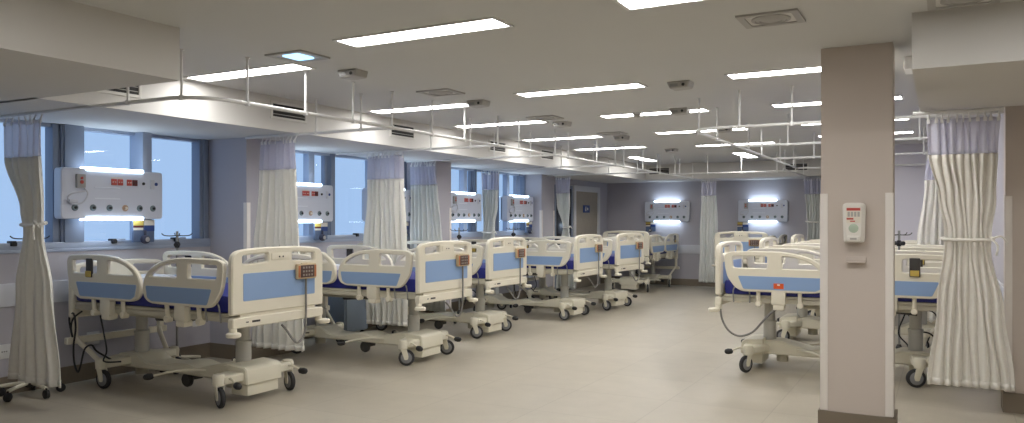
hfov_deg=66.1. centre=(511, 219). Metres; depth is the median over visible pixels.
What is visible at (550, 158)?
ceiling vent
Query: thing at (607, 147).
diffuser
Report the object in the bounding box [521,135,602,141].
recessed light
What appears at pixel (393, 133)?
ceiling vent
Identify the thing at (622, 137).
detector
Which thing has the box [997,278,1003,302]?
trim
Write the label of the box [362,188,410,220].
unit
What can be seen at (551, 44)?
ceiling
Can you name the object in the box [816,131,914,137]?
recessed light
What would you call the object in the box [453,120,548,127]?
recessed light
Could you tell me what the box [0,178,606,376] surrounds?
wall
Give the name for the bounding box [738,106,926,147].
track
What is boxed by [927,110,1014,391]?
curtain
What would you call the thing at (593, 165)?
track
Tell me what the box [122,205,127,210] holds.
outlet
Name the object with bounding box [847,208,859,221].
print
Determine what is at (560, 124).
detector
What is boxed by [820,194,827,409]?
trim
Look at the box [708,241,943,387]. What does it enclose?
hospital bed
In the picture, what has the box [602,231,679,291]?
hospital bed
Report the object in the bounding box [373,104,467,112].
diffuser
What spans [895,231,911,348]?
stand
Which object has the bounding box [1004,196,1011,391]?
trim
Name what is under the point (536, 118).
grille
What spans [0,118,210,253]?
window
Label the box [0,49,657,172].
track
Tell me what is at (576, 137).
diffuser
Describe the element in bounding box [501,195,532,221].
unit
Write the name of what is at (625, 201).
wall
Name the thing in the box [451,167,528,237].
window
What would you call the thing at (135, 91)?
ceiling vent
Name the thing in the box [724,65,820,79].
recessed light
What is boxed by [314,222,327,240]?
canister
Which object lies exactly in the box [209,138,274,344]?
wall pier
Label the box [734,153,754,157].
diffuser
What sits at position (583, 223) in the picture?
door
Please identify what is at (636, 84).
recessed light
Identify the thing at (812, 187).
curtain
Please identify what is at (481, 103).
detector
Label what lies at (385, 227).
curtain
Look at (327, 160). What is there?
window
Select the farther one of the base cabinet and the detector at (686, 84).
the base cabinet
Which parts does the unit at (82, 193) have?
call cord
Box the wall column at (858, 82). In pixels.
[821,42,894,417]
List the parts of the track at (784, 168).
rail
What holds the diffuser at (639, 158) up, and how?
attached to the recessed light at (639, 158)
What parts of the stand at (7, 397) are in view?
leg, leg, leg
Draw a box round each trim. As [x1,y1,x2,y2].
[0,280,67,306]
[243,203,249,262]
[449,208,450,306]
[539,210,542,237]
[553,211,554,286]
[678,245,699,253]
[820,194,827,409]
[885,193,893,416]
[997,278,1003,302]
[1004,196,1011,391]
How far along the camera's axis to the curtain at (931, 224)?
9.84 m
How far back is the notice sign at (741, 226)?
16.74 m
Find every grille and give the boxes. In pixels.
[429,91,452,95]
[535,117,554,119]
[604,133,619,134]
[751,14,790,24]
[940,0,983,5]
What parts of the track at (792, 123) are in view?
hanger rod, hanger rod, hanger rod, hanger rod, hanger rod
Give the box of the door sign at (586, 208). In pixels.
[583,205,589,212]
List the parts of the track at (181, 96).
hanger rod, hanger rod, hanger rod, hanger rod, rail, hanger rod, hanger rod, hanger rod, hanger rod, hanger rod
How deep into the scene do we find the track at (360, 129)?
7.47 m
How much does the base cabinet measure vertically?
0.765 m
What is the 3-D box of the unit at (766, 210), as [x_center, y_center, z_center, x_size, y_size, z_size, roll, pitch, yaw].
[5.280,-0.190,16.544,1.010,0.478,0.210,0,0,29]
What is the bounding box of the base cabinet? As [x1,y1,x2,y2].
[326,297,367,331]
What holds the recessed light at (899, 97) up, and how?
in the ceiling at (551, 44)
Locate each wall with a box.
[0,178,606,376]
[607,178,820,278]
[895,143,925,240]
[988,114,1003,284]
[1004,106,1023,393]
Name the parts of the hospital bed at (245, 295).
rail, blue panel, rail arm, headboard, mattress, deck frame, drive motor, blue panel, rail arm, rail, rail, blue panel, footboard, rail, blue panel, name plate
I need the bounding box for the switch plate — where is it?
[150,180,154,188]
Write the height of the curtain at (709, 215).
2.112 m
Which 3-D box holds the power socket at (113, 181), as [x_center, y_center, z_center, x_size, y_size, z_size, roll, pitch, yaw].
[-3.658,-0.348,7.235,0.011,0.057,0.057,0,0,29]
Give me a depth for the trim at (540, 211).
14.65 m
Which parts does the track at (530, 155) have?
rail, hanger rod, hanger rod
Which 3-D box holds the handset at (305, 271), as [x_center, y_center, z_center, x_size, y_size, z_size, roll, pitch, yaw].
[-1.753,0.682,6.479,0.141,0.654,0.276,0,0,29]
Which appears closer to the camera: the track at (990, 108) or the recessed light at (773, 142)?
the track at (990, 108)
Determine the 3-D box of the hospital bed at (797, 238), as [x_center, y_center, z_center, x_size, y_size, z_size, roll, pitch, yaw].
[5.098,0.830,11.231,2.114,1.238,1.079,0,0,29]
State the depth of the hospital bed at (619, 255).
12.95 m
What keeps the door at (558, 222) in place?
in the wall at (187, 336)
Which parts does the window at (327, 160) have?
sill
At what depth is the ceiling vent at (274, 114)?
7.58 m
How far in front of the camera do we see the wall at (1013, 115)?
5.91 m
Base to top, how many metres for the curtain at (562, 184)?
2.111 m
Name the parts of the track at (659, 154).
rail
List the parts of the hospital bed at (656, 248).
footboard, rail arm, rail, blue panel, deck frame, headboard, rail arm, rail, blue panel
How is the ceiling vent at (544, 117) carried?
in the ceiling at (551, 44)
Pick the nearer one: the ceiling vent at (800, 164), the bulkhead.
the bulkhead
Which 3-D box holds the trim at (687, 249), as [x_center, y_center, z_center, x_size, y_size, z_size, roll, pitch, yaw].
[5.404,0.645,16.521,7.280,0.190,0.022,0,0,29]
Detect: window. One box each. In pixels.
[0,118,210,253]
[295,150,409,242]
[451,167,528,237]
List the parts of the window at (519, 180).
sill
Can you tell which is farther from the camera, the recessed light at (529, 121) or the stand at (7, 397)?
the recessed light at (529, 121)
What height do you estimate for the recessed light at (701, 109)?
0.008 m
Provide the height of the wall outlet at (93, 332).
0.120 m
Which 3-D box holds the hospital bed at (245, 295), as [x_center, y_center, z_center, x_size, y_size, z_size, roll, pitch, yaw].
[-2.715,0.830,6.748,2.114,1.238,1.079,0,0,29]
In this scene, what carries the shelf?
attached to the wall column at (858, 82)
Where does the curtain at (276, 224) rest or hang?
hanging from the track at (360, 129)
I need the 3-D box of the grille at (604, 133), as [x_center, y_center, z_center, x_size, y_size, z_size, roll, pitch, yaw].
[1.349,-1.161,10.602,0.219,0.018,0.219,0,0,29]
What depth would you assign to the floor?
6.98 m
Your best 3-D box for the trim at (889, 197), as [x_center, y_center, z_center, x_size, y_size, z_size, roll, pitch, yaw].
[2.495,0.557,5.199,0.050,1.475,0.050,0,0,29]
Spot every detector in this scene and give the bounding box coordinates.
[337,68,367,80]
[466,99,489,107]
[552,121,571,127]
[613,135,629,140]
[632,112,641,117]
[665,148,677,152]
[667,80,693,90]
[669,107,690,115]
[718,129,732,132]
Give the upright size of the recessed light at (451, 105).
0.008 m
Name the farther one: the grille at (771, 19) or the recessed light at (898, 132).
the recessed light at (898, 132)
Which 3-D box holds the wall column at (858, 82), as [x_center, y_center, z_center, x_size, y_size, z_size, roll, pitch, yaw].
[2.371,0.140,5.394,0.442,2.620,0.260,0,0,29]
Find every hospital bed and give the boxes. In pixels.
[64,246,329,408]
[291,240,477,365]
[357,237,531,338]
[460,234,606,319]
[514,233,647,309]
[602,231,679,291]
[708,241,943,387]
[712,231,786,267]
[759,237,943,347]
[791,234,916,315]
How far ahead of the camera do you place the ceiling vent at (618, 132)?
10.54 m
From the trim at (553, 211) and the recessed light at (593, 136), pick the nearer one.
the recessed light at (593, 136)
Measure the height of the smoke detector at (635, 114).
0.055 m
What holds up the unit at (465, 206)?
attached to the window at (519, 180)
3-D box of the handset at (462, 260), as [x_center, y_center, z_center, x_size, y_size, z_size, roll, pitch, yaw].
[-0.571,0.682,8.225,0.141,0.654,0.276,0,0,29]
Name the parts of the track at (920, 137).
hanger rod, rail, hanger rod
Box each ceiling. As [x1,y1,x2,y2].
[0,79,820,182]
[70,0,1019,164]
[912,0,1023,111]
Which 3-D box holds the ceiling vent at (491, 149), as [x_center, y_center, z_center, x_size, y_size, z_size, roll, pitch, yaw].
[-0.204,-1.040,11.165,0.014,0.170,0.480,0,0,29]
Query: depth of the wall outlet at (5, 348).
6.51 m
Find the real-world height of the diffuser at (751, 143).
0.004 m
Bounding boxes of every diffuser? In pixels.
[282,53,313,60]
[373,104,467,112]
[526,136,598,140]
[577,147,640,149]
[620,0,692,8]
[629,157,654,160]
[700,142,772,145]
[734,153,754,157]
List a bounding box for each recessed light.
[183,63,315,81]
[264,49,329,62]
[332,16,513,47]
[367,102,468,113]
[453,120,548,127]
[513,82,647,97]
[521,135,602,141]
[573,146,647,150]
[597,108,710,118]
[612,0,706,10]
[627,156,656,161]
[653,128,749,134]
[693,141,775,146]
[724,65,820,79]
[732,152,758,157]
[769,95,903,107]
[800,119,910,125]
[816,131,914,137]
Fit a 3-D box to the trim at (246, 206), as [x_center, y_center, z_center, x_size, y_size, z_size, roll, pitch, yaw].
[-2.737,0.557,8.127,0.050,1.475,0.050,0,0,29]
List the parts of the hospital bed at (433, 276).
headboard, rail, blue panel, drive motor, rail, mattress, blue panel, deck frame, rail arm, rail, rail, footboard, blue panel, name plate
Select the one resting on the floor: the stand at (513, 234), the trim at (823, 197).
the stand at (513, 234)
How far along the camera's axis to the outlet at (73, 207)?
6.89 m
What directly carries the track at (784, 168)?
hanging from the ceiling at (551, 44)
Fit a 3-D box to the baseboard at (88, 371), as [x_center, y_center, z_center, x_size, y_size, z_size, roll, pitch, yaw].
[-2.368,1.375,9.328,0.578,0.150,20.100,0,0,29]
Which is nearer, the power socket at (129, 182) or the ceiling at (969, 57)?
the ceiling at (969, 57)
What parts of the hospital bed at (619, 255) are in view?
rail, rail, rail, mattress, deck frame, rail, footboard, blue panel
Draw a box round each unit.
[54,167,161,219]
[297,182,332,222]
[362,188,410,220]
[451,192,481,221]
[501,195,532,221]
[645,201,689,221]
[738,199,788,221]
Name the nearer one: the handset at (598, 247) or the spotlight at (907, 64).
the spotlight at (907, 64)
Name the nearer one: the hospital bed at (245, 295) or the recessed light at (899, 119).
the hospital bed at (245, 295)
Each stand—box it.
[0,235,65,401]
[160,231,200,372]
[450,228,467,323]
[506,227,525,307]
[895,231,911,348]
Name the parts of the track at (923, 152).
hanger rod, rail, hanger rod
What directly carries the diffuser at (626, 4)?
attached to the recessed light at (629, 5)
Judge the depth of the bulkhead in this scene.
4.42 m
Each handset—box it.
[281,263,315,343]
[445,254,469,316]
[506,248,524,299]
[587,244,602,287]
[629,241,642,280]
[746,239,759,267]
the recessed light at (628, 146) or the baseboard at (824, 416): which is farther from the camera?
the recessed light at (628, 146)
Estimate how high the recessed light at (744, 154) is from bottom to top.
0.008 m
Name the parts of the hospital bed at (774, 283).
footboard, blue panel, rail, rail arm, blue panel, rail, deck frame, mattress, rail arm, drive motor, blue panel, rail, rail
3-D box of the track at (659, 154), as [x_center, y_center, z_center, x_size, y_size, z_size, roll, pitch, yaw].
[3.338,-0.996,15.326,0.036,0.348,3.100,0,0,29]
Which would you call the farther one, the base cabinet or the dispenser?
the base cabinet
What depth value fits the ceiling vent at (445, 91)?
7.15 m
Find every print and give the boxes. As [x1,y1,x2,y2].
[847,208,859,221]
[848,212,859,216]
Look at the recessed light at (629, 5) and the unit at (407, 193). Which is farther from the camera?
the unit at (407, 193)
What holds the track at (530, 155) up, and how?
hanging from the ceiling at (551, 44)
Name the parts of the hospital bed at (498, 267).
rail, rail, rail, mattress, deck frame, rail, footboard, blue panel, name plate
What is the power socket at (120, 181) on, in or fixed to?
attached to the unit at (82, 193)
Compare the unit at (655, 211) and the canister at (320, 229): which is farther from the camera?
the unit at (655, 211)
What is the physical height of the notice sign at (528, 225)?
0.232 m
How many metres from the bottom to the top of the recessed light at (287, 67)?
0.008 m
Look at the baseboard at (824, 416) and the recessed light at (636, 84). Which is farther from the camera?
the recessed light at (636, 84)
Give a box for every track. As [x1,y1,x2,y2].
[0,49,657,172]
[245,91,393,138]
[336,116,498,154]
[406,129,556,161]
[482,143,615,170]
[547,153,657,175]
[658,154,704,180]
[669,152,797,174]
[695,86,1003,168]
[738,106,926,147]
[772,127,927,159]
[783,150,810,177]
[798,142,927,168]
[913,107,1003,115]
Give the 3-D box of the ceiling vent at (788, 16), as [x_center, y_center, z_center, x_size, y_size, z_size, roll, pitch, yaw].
[1.500,-1.161,4.559,0.340,0.018,0.300,0,0,29]
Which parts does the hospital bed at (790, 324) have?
footboard, rail, rail, rail, rail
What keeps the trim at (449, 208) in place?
attached to the wall pier at (443, 169)
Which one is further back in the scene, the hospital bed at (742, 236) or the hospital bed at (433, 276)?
the hospital bed at (742, 236)
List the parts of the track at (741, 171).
rail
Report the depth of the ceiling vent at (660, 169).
16.60 m
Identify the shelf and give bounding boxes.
[846,256,865,262]
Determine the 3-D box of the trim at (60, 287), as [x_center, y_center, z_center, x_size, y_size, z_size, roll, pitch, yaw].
[-3.302,0.625,8.157,0.022,0.190,17.150,0,0,29]
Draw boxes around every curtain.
[3,114,60,387]
[252,135,304,351]
[363,151,407,325]
[410,161,445,311]
[481,170,498,294]
[555,176,574,288]
[699,179,717,282]
[803,177,820,240]
[917,154,944,322]
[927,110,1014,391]
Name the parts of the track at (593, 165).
rail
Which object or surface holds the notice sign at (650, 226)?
attached to the unit at (655, 211)
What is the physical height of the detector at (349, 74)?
0.062 m
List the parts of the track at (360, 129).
hanger rod, rail, hanger rod, hanger rod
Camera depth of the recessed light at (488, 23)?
4.89 m
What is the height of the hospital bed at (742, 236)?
1.238 m
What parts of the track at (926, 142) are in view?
rail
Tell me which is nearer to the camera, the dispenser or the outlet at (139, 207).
the dispenser
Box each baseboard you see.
[0,277,604,393]
[611,276,714,286]
[818,408,897,422]
[1001,390,1023,413]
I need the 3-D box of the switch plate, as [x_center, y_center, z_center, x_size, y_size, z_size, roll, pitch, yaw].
[-3.465,-0.340,7.584,0.015,0.090,0.040,0,0,29]
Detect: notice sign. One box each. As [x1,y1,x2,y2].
[132,220,154,243]
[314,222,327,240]
[525,221,531,233]
[646,222,655,231]
[737,222,748,230]
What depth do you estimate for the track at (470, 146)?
9.28 m
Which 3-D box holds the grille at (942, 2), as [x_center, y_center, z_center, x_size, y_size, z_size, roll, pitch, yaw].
[2.380,-1.161,4.147,0.219,0.018,0.219,0,0,29]
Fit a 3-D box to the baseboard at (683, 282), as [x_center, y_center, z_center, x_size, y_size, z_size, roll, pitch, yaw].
[5.405,1.375,16.523,7.280,0.150,0.018,0,0,29]
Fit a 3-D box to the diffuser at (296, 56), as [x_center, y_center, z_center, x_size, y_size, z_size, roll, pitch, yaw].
[-1.517,-1.157,5.587,0.140,0.014,0.170,0,0,29]
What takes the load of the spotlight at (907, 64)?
attached to the ceiling at (551, 44)
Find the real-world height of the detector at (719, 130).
0.062 m
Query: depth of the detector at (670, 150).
12.86 m
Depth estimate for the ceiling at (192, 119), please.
8.16 m
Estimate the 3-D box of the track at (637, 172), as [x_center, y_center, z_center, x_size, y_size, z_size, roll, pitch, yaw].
[1.522,-0.996,14.382,2.378,0.348,0.036,0,0,29]
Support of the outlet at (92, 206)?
attached to the unit at (82, 193)
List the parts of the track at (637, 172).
rail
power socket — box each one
[111,179,116,184]
[118,179,122,185]
[127,180,131,185]
[132,180,137,185]
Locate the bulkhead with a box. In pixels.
[0,0,179,101]
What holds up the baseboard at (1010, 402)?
attached to the wall at (1013, 115)
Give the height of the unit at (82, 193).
0.478 m
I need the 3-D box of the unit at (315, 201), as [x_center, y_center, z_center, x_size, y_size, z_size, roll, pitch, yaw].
[-2.534,-0.205,9.430,0.210,0.478,1.010,0,0,29]
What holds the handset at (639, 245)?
attached to the hospital bed at (619, 255)
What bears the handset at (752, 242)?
attached to the hospital bed at (742, 236)
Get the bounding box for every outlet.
[0,344,10,358]
[71,205,77,210]
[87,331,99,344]
[90,204,95,210]
[106,205,112,210]
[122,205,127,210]
[137,205,142,211]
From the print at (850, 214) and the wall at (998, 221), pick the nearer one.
the print at (850, 214)
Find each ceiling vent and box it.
[93,85,141,98]
[270,100,306,123]
[390,122,414,139]
[416,88,464,96]
[489,139,505,153]
[526,115,563,120]
[540,148,553,160]
[596,131,627,135]
[648,167,669,175]
[735,8,805,28]
[783,162,808,170]
[927,0,999,10]
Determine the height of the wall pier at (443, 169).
2.320 m
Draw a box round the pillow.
[141,274,175,281]
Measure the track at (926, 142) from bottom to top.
0.348 m
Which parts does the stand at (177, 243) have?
leg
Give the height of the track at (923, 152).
0.348 m
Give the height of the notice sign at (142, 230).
0.232 m
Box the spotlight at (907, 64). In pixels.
[903,56,912,73]
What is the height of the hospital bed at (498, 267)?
1.238 m
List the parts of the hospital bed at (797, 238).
footboard, rail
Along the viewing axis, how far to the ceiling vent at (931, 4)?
4.21 m
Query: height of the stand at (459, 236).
1.339 m
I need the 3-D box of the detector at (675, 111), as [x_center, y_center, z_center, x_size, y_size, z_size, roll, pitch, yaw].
[1.764,-1.139,8.274,0.194,0.062,0.158,0,0,29]
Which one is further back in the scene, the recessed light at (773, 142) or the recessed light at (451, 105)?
the recessed light at (773, 142)
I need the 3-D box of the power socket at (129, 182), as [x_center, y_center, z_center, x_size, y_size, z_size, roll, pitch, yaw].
[-3.584,-0.348,7.370,0.011,0.057,0.051,0,0,29]
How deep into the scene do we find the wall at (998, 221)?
7.18 m
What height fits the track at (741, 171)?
0.348 m
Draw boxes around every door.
[554,184,572,290]
[571,185,599,288]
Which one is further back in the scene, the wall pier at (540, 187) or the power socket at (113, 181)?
the wall pier at (540, 187)
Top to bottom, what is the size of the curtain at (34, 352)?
2.112 m
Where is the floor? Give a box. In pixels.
[0,283,1023,422]
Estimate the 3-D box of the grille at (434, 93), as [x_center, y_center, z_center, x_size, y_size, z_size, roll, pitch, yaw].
[-0.651,-1.161,7.193,0.219,0.018,0.219,0,0,29]
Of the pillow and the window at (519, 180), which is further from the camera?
the window at (519, 180)
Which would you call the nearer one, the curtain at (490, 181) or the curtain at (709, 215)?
the curtain at (490, 181)
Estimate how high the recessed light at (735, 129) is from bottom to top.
0.008 m
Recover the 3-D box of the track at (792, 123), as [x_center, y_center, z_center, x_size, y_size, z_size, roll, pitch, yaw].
[4.225,-0.996,9.419,2.518,0.348,6.218,0,0,29]
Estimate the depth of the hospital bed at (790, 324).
9.30 m
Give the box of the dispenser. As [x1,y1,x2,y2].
[842,203,865,242]
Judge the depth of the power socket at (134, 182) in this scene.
7.42 m
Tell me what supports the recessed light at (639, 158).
in the ceiling at (551, 44)
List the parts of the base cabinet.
door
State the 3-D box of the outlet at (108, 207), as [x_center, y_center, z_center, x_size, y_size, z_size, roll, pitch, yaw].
[-3.671,-0.110,7.190,0.031,0.060,0.060,0,0,29]
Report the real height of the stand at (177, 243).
1.339 m
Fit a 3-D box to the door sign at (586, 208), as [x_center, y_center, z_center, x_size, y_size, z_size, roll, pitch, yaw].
[1.618,-0.240,17.098,0.010,0.160,0.360,0,0,29]
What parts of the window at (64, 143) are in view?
sill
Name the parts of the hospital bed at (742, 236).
blue panel, name plate, footboard, rail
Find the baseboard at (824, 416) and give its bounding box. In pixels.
[818,408,897,422]
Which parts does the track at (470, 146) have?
rail, hanger rod, hanger rod, hanger rod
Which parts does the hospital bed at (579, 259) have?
rail, rail, rail arm, blue panel, rail, mattress, deck frame, rail, footboard, blue panel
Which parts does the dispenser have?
push lever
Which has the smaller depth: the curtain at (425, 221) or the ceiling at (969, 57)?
the ceiling at (969, 57)
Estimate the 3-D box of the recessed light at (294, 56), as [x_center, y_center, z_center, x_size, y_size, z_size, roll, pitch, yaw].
[-1.527,-1.160,5.609,0.340,0.020,0.300,0,0,29]
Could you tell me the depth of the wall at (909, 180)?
12.11 m
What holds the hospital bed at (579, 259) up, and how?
on the floor
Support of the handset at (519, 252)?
attached to the hospital bed at (498, 267)
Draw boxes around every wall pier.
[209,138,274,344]
[407,161,450,308]
[526,174,553,288]

